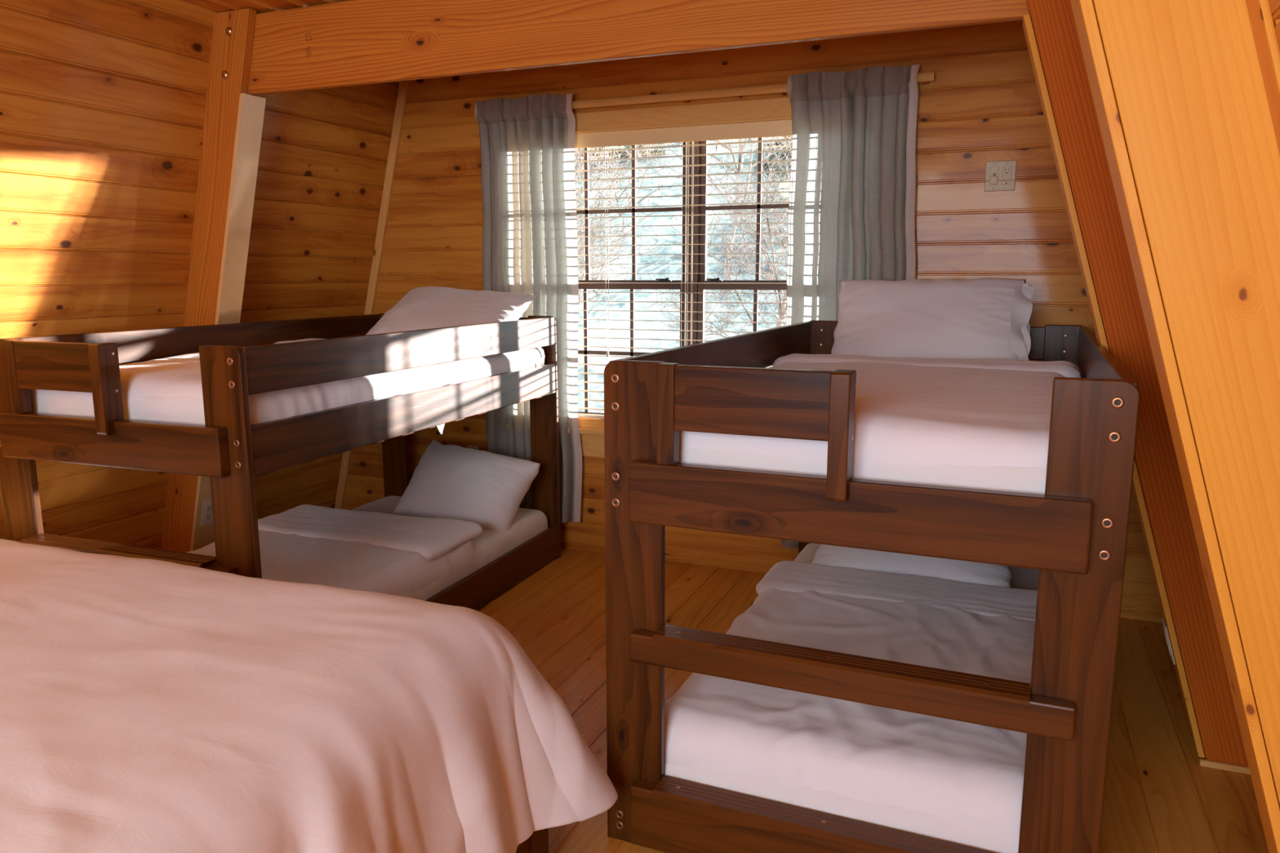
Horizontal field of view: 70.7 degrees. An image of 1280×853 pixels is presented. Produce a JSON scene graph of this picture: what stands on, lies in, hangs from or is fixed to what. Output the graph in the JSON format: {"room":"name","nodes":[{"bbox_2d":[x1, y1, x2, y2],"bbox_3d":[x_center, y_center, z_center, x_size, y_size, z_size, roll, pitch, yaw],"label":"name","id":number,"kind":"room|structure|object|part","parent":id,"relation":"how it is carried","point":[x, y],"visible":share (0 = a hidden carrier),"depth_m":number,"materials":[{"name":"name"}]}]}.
{"room":"cabin bunk bedroom","nodes":[
{"label":"cabin bunk bedroom","id":0,"kind":"room"},
{"bbox_2d":[0,0,399,549],"bbox_3d":[-2.607,-0.116,2.016,0.646,2.530,6.183,4,10,22],"label":"wall","id":1,"kind":"structure","parent":0,"point":[103,102],"depth_m":3.41,"materials":[{"name":"brown wood"}]},
{"bbox_2d":[160,8,266,552],"bbox_3d":[-1.792,-0.437,3.751,0.768,2.342,0.124,4,10,22],"label":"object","id":2,"kind":"structure","parent":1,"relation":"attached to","point":[233,120],"depth_m":3.58,"materials":[{"name":"brown wood"}]},
{"bbox_2d":[200,499,213,525],"bbox_3d":[-1.877,0.371,3.928,0.031,0.111,0.070,4,10,22],"label":"wall outlet","id":3,"kind":"object","parent":2,"relation":"attached to","point":[206,517],"visible":0.84,"depth_m":3.92,"materials":[{"name":"white plastic"}]},
{"bbox_2d":[204,504,212,519],"bbox_3d":[-1.874,0.372,3.927,0.018,0.066,0.033,4,10,22],"label":"socket","id":4,"kind":"object","parent":3,"relation":"attached to","point":[208,508],"depth_m":3.92,"materials":[{"name":"white plastic"}]},
{"bbox_2d":[247,0,1029,95],"bbox_3d":[-0.208,-1.339,2.950,3.092,0.286,0.040,4,10,22],"label":"tie beam","id":5,"kind":"structure","parent":2,"relation":"attached to","point":[353,42],"depth_m":3.00,"materials":[{"name":"brown wood"}]},
{"bbox_2d":[180,0,351,13],"bbox_3d":[-0.797,-1.179,1.090,3.840,0.008,6.183,4,10,22],"label":"ceiling","id":6,"kind":"structure","parent":0,"point":[216,6],"depth_m":3.33,"materials":[{"name":"brown wood"}]},
{"bbox_2d":[342,20,1163,622],"bbox_3d":[0.238,-0.386,4.122,4.500,2.530,0.008,4,10,22],"label":"wall","id":7,"kind":"structure","parent":0,"point":[982,104],"depth_m":3.75,"materials":[{"name":"brown wood"}]},
{"bbox_2d":[334,80,409,509],"bbox_3d":[-1.429,-0.615,4.764,0.635,2.355,0.018,4,10,22],"label":"trim","id":8,"kind":"structure","parent":7,"relation":"attached to","point":[403,85],"depth_m":4.64,"materials":[{"name":"brown wood"}]},
{"bbox_2d":[466,444,478,449],"bbox_3d":[-0.863,0.154,4.667,0.070,0.114,0.008,4,10,22],"label":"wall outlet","id":9,"kind":"object","parent":7,"relation":"attached to","point":[476,447],"visible":0.18,"depth_m":4.66,"materials":[{"name":"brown plastic"}]},
{"bbox_2d":[506,97,853,457],"bbox_3d":[0.225,-0.633,4.184,1.960,1.605,0.262,4,10,22],"label":"window","id":10,"kind":"structure","parent":7,"relation":"in","point":[591,430],"depth_m":4.17,"materials":[{"name":"brown wood"}]},
{"bbox_3d":[0.214,0.018,4.262,1.960,0.068,0.195,4,10,22],"label":"sill","id":11,"kind":"part","parent":10,"relation":"part of","materials":[{"name":"brown wood"}]},
{"bbox_3d":[-0.152,-0.367,4.459,0.804,0.683,0.026,4,10,22],"label":"sash","id":12,"kind":"part","parent":10,"relation":"part of","materials":[{"name":"clear glass"}]},
{"bbox_3d":[-0.144,-1.048,4.370,0.804,0.739,0.026,4,10,22],"label":"sash","id":13,"kind":"part","parent":10,"relation":"part of","materials":[{"name":"clear glass"}]},
{"bbox_2d":[574,119,792,418],"bbox_3d":[0.201,-0.671,4.116,1.720,1.333,0.063,4,10,22],"label":"window blind","id":14,"kind":"object","parent":10,"relation":"attached to","point":[780,127],"visible":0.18,"depth_m":4.07,"materials":[{"name":"plastic"}]},
{"bbox_3d":[0.204,-0.022,4.231,1.712,0.014,0.048,4,10,22],"label":"rail","id":15,"kind":"part","parent":14,"relation":"part of","materials":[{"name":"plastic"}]},
{"bbox_3d":[-0.154,-0.813,4.212,0.014,0.975,0.014,-3,10,-14],"label":"pull cord","id":16,"kind":"part","parent":14,"relation":"part of","materials":[{"name":"white fabric"}]},
{"bbox_3d":[0.204,-0.654,4.124,0.016,1.280,0.052,4,10,22],"label":"ladder cord","id":17,"kind":"part","parent":14,"relation":"part of","materials":[{"name":"white fabric"}]},
{"bbox_3d":[0.232,-0.652,4.113,0.016,1.280,0.052,4,10,22],"label":"ladder cord","id":18,"kind":"part","parent":14,"relation":"part of","materials":[{"name":"white fabric"}]},
{"bbox_3d":[0.259,-0.682,4.259,1.760,1.460,0.085,4,10,22],"label":"frame","id":19,"kind":"part","parent":10,"relation":"part of","materials":[{"name":"brown wood"}]},
{"bbox_3d":[0.647,-0.315,4.138,0.804,0.683,0.026,4,10,22],"label":"sash","id":20,"kind":"part","parent":10,"relation":"part of","materials":[{"name":"clear glass"}]},
{"bbox_3d":[0.656,-0.995,4.049,0.804,0.739,0.026,4,10,22],"label":"sash","id":21,"kind":"part","parent":10,"relation":"part of","materials":[{"name":"clear glass"}]},
{"bbox_2d":[571,71,934,109],"bbox_3d":[0.207,-1.432,3.927,2.050,0.036,0.066,4,10,22],"label":"curtain rod","id":22,"kind":"object","parent":7,"relation":"attached to","point":[925,77],"visible":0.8,"depth_m":3.89,"materials":[{"name":"brown wood"}]},
{"bbox_2d":[474,93,582,522],"bbox_3d":[-0.534,-0.537,4.359,0.541,2.014,0.079,4,10,22],"label":"curtain","id":23,"kind":"object","parent":22,"relation":"hanging from","point":[530,242],"visible":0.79,"depth_m":4.28,"materials":[{"name":"grey fabric"}]},
{"bbox_2d":[781,64,919,547],"bbox_3d":[0.882,-0.442,3.792,0.573,2.010,0.081,4,10,22],"label":"curtain","id":24,"kind":"object","parent":22,"relation":"hanging from","point":[851,202],"visible":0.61,"depth_m":3.70,"materials":[{"name":"grey fabric"}]},
{"bbox_2d":[984,160,1016,191],"bbox_3d":[1.409,-0.980,3.531,0.112,0.114,0.022,4,10,22],"label":"outlet","id":25,"kind":"object","parent":7,"relation":"attached to","point":[997,171],"visible":1,"depth_m":3.54,"materials":[{"name":"beige plastic"}]},
{"bbox_2d":[1001,166,1011,184],"bbox_3d":[1.432,-0.980,3.527,0.033,0.068,0.003,4,10,22],"label":"socket","id":26,"kind":"object","parent":25,"relation":"attached to","point":[1006,171],"depth_m":3.53,"materials":[{"name":"beige plastic"}]},
{"bbox_2d":[476,547,1268,852],"bbox_3d":[-0.894,1.121,1.518,4.522,0.004,6.183,4,10,22],"label":"floor","id":27,"kind":"structure","parent":0,"point":[1158,797],"depth_m":2.92,"materials":[{"name":"brown wood"}]},
{"bbox_2d":[0,313,560,610],"bbox_3d":[-1.204,0.187,3.564,1.000,1.170,2.042,3,10,20],"label":"bunk bed","id":28,"kind":"object","parent":27,"relation":"on","point":[238,361],"visible":0.56,"depth_m":2.75,"materials":[{"name":"brown wood"}]},
{"bbox_3d":[-1.860,-0.149,2.699,0.040,0.219,0.038,3,10,20],"label":"grip post","id":29,"kind":"part","parent":28,"relation":"part of","materials":[{"name":"brown wood"}]},
{"bbox_3d":[-1.935,0.310,2.837,0.142,1.170,0.022,3,10,20],"label":"post","id":30,"kind":"part","parent":28,"relation":"part of","materials":[{"name":"brown wood"}]},
{"bbox_3d":[-1.685,-0.175,2.625,0.337,0.140,0.028,3,10,20],"label":"hand rail","id":31,"kind":"part","parent":28,"relation":"part of","materials":[{"name":"brown wood"}]},
{"bbox_3d":[-1.512,-0.107,2.560,0.040,0.257,0.064,3,10,20],"label":"grip post","id":32,"kind":"part","parent":28,"relation":"part of","materials":[{"name":"brown wood"}]},
{"bbox_3d":[-1.651,-0.352,3.665,0.024,0.130,1.912,3,10,20],"label":"guard rail","id":33,"kind":"part","parent":28,"relation":"part of","materials":[{"name":"brown wood"}]},
{"bbox_3d":[-1.132,0.358,2.542,0.142,1.170,0.022,3,10,20],"label":"post","id":34,"kind":"part","parent":28,"relation":"part of","materials":[{"name":"brown wood"}]},
{"bbox_2d":[29,346,545,425],"bbox_3d":[-1.197,-0.158,3.524,0.951,0.231,1.915,3,10,20],"label":"mattress","id":35,"kind":"object","parent":28,"relation":"on","point":[289,402],"visible":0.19,"depth_m":2.76,"materials":[{"name":"fabric"}]},
{"bbox_2d":[34,337,323,404],"bbox_3d":[-1.293,-0.179,3.265,0.909,0.181,1.371,3,10,20],"label":"duvet","id":36,"kind":"object","parent":35,"relation":"on","point":[180,375],"visible":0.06,"depth_m":2.65,"materials":[{"name":"white fabric"}]},
{"bbox_2d":[365,286,537,334],"bbox_3d":[-0.864,-0.495,4.085,0.701,0.271,0.389,4,10,23],"label":"pillow","id":37,"kind":"object","parent":35,"relation":"on","point":[425,307],"visible":0.59,"depth_m":4.02,"materials":[{"name":"fabric"}]},
{"bbox_3d":[-1.260,0.010,4.624,0.142,1.170,0.022,3,10,20],"label":"post","id":38,"kind":"part","parent":28,"relation":"part of","materials":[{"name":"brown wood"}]},
{"bbox_3d":[-0.742,-0.297,3.331,0.024,0.130,1.912,3,10,20],"label":"guard rail","id":39,"kind":"part","parent":28,"relation":"part of","materials":[{"name":"brown wood"}]},
{"bbox_3d":[-0.742,-0.080,3.367,0.024,0.140,1.912,3,10,20],"label":"rail","id":40,"kind":"part","parent":28,"relation":"part of","materials":[{"name":"brown wood"}]},
{"bbox_2d":[436,423,444,434],"bbox_3d":[-0.751,0.005,3.393,0.009,0.052,0.057,4,10,22],"label":"sheet corner","id":41,"kind":"object","parent":28,"relation":"hanging from","point":[440,428],"visible":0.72,"depth_m":3.40,"materials":[{"name":"fabric"}]},
{"bbox_2d":[351,495,547,600],"bbox_3d":[-1.196,0.601,3.652,0.946,0.181,1.910,3,10,20],"label":"mattress","id":42,"kind":"object","parent":28,"relation":"on","point":[528,523],"visible":0.12,"depth_m":3.96,"materials":[{"name":"fabric"}]},
{"bbox_2d":[186,504,482,596],"bbox_3d":[-1.300,0.581,3.359,0.957,0.249,1.278,3,10,20],"label":"duvet","id":43,"kind":"object","parent":42,"relation":"on","point":[383,553],"visible":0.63,"depth_m":3.47,"materials":[{"name":"white fabric"}]},
{"bbox_2d":[392,440,540,530],"bbox_3d":[-0.811,0.293,4.191,0.642,0.375,0.340,5,11,26],"label":"pillow","id":44,"kind":"object","parent":42,"relation":"on","point":[486,489],"visible":0.96,"depth_m":4.09,"materials":[{"name":"fabric"}]},
{"bbox_3d":[-0.741,0.701,3.498,0.024,0.153,1.912,3,10,20],"label":"rail","id":45,"kind":"part","parent":28,"relation":"part of","materials":[{"name":"brown wood"}]},
{"bbox_3d":[-0.457,0.058,4.329,0.142,1.170,0.022,3,10,20],"label":"post","id":46,"kind":"part","parent":28,"relation":"part of","materials":[{"name":"brown wood"}]},
{"bbox_2d":[515,828,548,852],"bbox_3d":[-1.427,0.926,1.670,1.998,0.340,1.580,4,10,22],"label":"frame","id":47,"kind":"object","parent":27,"relation":"on","point":[538,842],"visible":0.07,"depth_m":1.97,"materials":[{"name":"brown wood"}]},
{"bbox_3d":[-0.532,0.938,1.303,0.045,0.235,1.540,4,10,22],"label":"foot rail","id":48,"kind":"part","parent":47,"relation":"part of","materials":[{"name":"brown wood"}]},
{"bbox_3d":[-0.250,0.869,2.001,0.070,0.340,0.070,4,10,22],"label":"leg","id":49,"kind":"part","parent":47,"relation":"part of","materials":[{"name":"brown wood"}]},
{"bbox_3d":[-1.474,0.641,1.641,1.898,0.219,1.500,4,10,22],"label":"mattress","id":50,"kind":"object","parent":47,"relation":"on","visible":0},
{"bbox_2d":[0,538,617,852],"bbox_3d":[-1.401,0.712,1.633,2.216,0.567,1.908,4,10,22],"label":"duvet","id":51,"kind":"object","parent":50,"relation":"on","point":[147,705],"visible":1,"depth_m":1.61,"materials":[{"name":"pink fabric"}]},
{"bbox_2d":[604,320,1140,852],"bbox_3d":[0.786,0.317,2.772,1.060,1.170,2.042,4,10,23],"label":"bunk bed","id":52,"kind":"object","parent":27,"relation":"on","point":[1075,533],"visible":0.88,"depth_m":1.85,"materials":[{"name":"brown wood"}]},
{"bbox_3d":[-0.012,0.431,2.097,0.142,1.170,0.022,4,10,23],"label":"post","id":53,"kind":"part","parent":52,"relation":"part of","materials":[{"name":"brown wood"}]},
{"bbox_3d":[0.061,-0.027,1.955,0.040,0.219,0.038,4,10,23],"label":"grip post","id":54,"kind":"part","parent":52,"relation":"part of","materials":[{"name":"brown wood"}]},
{"bbox_3d":[0.321,-0.228,2.908,0.024,0.130,1.912,4,10,23],"label":"guard rail","id":55,"kind":"part","parent":52,"relation":"part of","materials":[{"name":"brown wood"}]},
{"bbox_3d":[0.232,-0.051,1.872,0.337,0.140,0.028,4,10,23],"label":"hand rail","id":56,"kind":"part","parent":52,"relation":"part of","materials":[{"name":"brown wood"}]},
{"bbox_3d":[0.759,0.137,3.846,0.142,1.170,0.022,4,10,23],"label":"post","id":57,"kind":"part","parent":52,"relation":"part of","materials":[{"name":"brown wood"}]},
{"bbox_3d":[0.401,0.018,1.798,0.040,0.257,0.064,4,10,23],"label":"grip post","id":58,"kind":"part","parent":52,"relation":"part of","materials":[{"name":"brown wood"}]},
{"bbox_2d":[664,542,1039,852],"bbox_3d":[0.794,0.738,2.862,1.004,0.166,1.909,4,10,23],"label":"mattress","id":59,"kind":"object","parent":52,"relation":"on","point":[828,802],"visible":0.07,"depth_m":2.00,"materials":[{"name":"fabric"}]},
{"bbox_2d":[664,560,1037,839],"bbox_3d":[0.684,0.719,2.591,0.962,0.234,1.312,4,10,23],"label":"duvet","id":60,"kind":"object","parent":59,"relation":"on","point":[966,774],"visible":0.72,"depth_m":2.17,"materials":[{"name":"white fabric"}]},
{"bbox_2d":[810,544,1012,588],"bbox_3d":[1.012,0.454,3.352,0.701,0.182,0.426,4,10,22],"label":"pillow","id":61,"kind":"object","parent":59,"relation":"on","point":[950,570],"visible":0.32,"depth_m":3.18,"materials":[{"name":"fabric"}]},
{"bbox_2d":[678,448,1046,494],"bbox_3d":[0.793,-0.014,2.735,1.004,0.201,1.911,4,10,23],"label":"mattress","id":62,"kind":"object","parent":52,"relation":"on","point":[1031,480],"visible":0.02,"depth_m":1.81,"materials":[{"name":"fabric"}]},
{"bbox_2d":[679,353,1080,467],"bbox_3d":[0.706,-0.045,2.515,0.982,0.194,1.442,4,10,23],"label":"duvet","id":63,"kind":"object","parent":62,"relation":"on","point":[909,411],"visible":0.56,"depth_m":1.96,"materials":[{"name":"white fabric"}]},
{"bbox_2d":[831,278,1035,360],"bbox_3d":[1.069,-0.372,3.343,0.714,0.350,0.308,4,10,21],"label":"pillow","id":64,"kind":"object","parent":62,"relation":"on","point":[984,318],"visible":0.84,"depth_m":3.27,"materials":[{"name":"fabric"}]},
{"bbox_3d":[1.600,0.196,3.486,0.142,1.170,0.022,4,10,23],"label":"post","id":65,"kind":"part","parent":52,"relation":"part of","materials":[{"name":"brown wood"}]},
{"bbox_3d":[0.830,0.490,1.736,0.142,1.170,0.022,4,10,23],"label":"post","id":66,"kind":"part","parent":52,"relation":"part of","materials":[{"name":"brown wood"}]},
{"bbox_3d":[1.266,-0.162,2.504,0.024,0.130,1.912,4,10,23],"label":"guard rail","id":67,"kind":"part","parent":52,"relation":"part of","materials":[{"name":"brown wood"}]},
{"bbox_2d":[1104,520,1110,525],"bbox_3d":[0.858,0.178,1.659,0.009,0.009,0.001,4,10,23],"label":"socket","id":68,"kind":"object","parent":52,"relation":"attached to","point":[1106,523],"depth_m":1.66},
{"bbox_2d":[1111,435,1117,439],"bbox_3d":[0.858,0.019,1.632,0.009,0.009,0.001,4,10,23],"label":"socket","id":69,"kind":"object","parent":52,"relation":"attached to","point":[1114,437],"depth_m":1.63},
{"bbox_2d":[1115,400,1120,404],"bbox_3d":[0.858,-0.043,1.622,0.009,0.009,0.001,4,10,23],"label":"socket","id":70,"kind":"object","parent":52,"relation":"attached to","point":[1117,402],"depth_m":1.62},
{"bbox_2d":[1268,0,1279,51],"bbox_3d":[0.759,0.105,0.665,0.736,2.530,6.183,4,10,22],"label":"wall","id":71,"kind":"structure","parent":0,"point":[1274,5],"depth_m":1.19,"materials":[{"name":"brown wood"}]},
{"bbox_2d":[1022,0,1250,774],"bbox_3d":[1.391,-0.227,2.470,0.879,2.342,0.131,4,10,22],"label":"rafter","id":72,"kind":"object","parent":71,"relation":"attached to","point":[1050,29],"visible":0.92,"depth_m":2.45,"materials":[{"name":"brown wood"}]},
{"bbox_2d":[1161,618,1175,664],"bbox_3d":[1.508,0.613,2.577,0.035,0.110,0.070,4,10,22],"label":"wall outlet","id":73,"kind":"object","parent":72,"relation":"attached to","point":[1165,628],"visible":1,"depth_m":2.55,"materials":[{"name":"white plastic"}]},
{"bbox_2d":[1163,628,1170,654],"bbox_3d":[1.504,0.614,2.578,0.021,0.066,0.033,4,10,22],"label":"socket","id":74,"kind":"object","parent":73,"relation":"attached to","point":[1164,629],"depth_m":2.56,"materials":[{"name":"white plastic"}]},
{"bbox_3d":[1.670,0.947,2.489,0.222,0.018,0.016,4,10,22],"label":"foot trim","id":75,"kind":"part","parent":72,"relation":"part of","materials":[{"name":"brown wood"}]},
{"bbox_2d":[1070,0,1279,852],"bbox_3d":[0.934,-0.037,1.335,0.900,2.342,0.187,4,10,22],"label":"rafter","id":76,"kind":"object","parent":71,"relation":"attached to","point":[1185,93],"visible":1,"depth_m":1.33,"materials":[{"name":"brown wood"}]},
{"label":"outside","id":77,"kind":"structure","parent":0,"visible":0},
{"bbox_2d":[574,136,791,413],"bbox_3d":[7.546,-20.128,31.199,54.000,33.866,60.000,4,10,22],"label":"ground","id":78,"kind":"structure","parent":77,"point":[667,220],"depth_m":14.87,"materials":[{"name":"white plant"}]},
{"bbox_2d":[577,149,653,279],"bbox_3d":[-2.238,-3.480,12.773,4.512,6.420,4.005,-3,10,-14],"label":"bare tree","id":79,"kind":"object","parent":78,"relation":"on","point":[577,149],"visible":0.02,"depth_m":13.21,"materials":[{"name":"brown plant"}]},
{"bbox_2d":[588,144,667,159],"bbox_3d":[-1.017,-8.461,18.434,3.032,6.000,3.301,-9,13,-43],"label":"bare tree","id":80,"kind":"object","parent":78,"relation":"on","point":[640,145],"visible":0.02,"depth_m":18.43,"materials":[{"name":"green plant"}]},
{"bbox_2d":[574,142,735,339],"bbox_3d":[-1.166,-1.604,9.764,3.530,3.778,3.622,-4,10,-22],"label":"bare tree","id":81,"kind":"object","parent":78,"relation":"on","point":[582,250],"visible":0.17,"depth_m":9.39,"materials":[{"name":"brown plant"}]},
{"bbox_2d":[606,136,792,295],"bbox_3d":[1.014,-4.987,12.652,6.408,6.451,5.338,-1,10,-4],"label":"bare tree","id":82,"kind":"object","parent":78,"relation":"on","point":[740,157],"visible":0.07,"depth_m":13.62,"materials":[{"name":"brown plant"}]},
{"bbox_2d":[625,135,792,366],"bbox_3d":[2.046,-2.364,9.668,3.910,5.228,4.225,6,12,34],"label":"bare tree","id":83,"kind":"object","parent":78,"relation":"on","point":[781,308],"visible":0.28,"depth_m":9.64,"materials":[{"name":"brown plant"}]},
{"bbox_2d":[742,135,792,170],"bbox_3d":[3.288,-7.681,16.355,3.079,6.500,3.412,-5,11,-28],"label":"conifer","id":84,"kind":"object","parent":78,"relation":"on","point":[779,142],"visible":0.02,"depth_m":16.86,"materials":[{"name":"green plant"}]},
{"bbox_2d":[771,142,791,306],"bbox_3d":[3.274,-2.117,9.190,3.542,4.394,3.826,-1,10,-5],"label":"bare tree","id":85,"kind":"object","parent":78,"relation":"on","point":[783,142],"visible":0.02,"depth_m":10.17,"materials":[{"name":"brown plant"}]}
]}

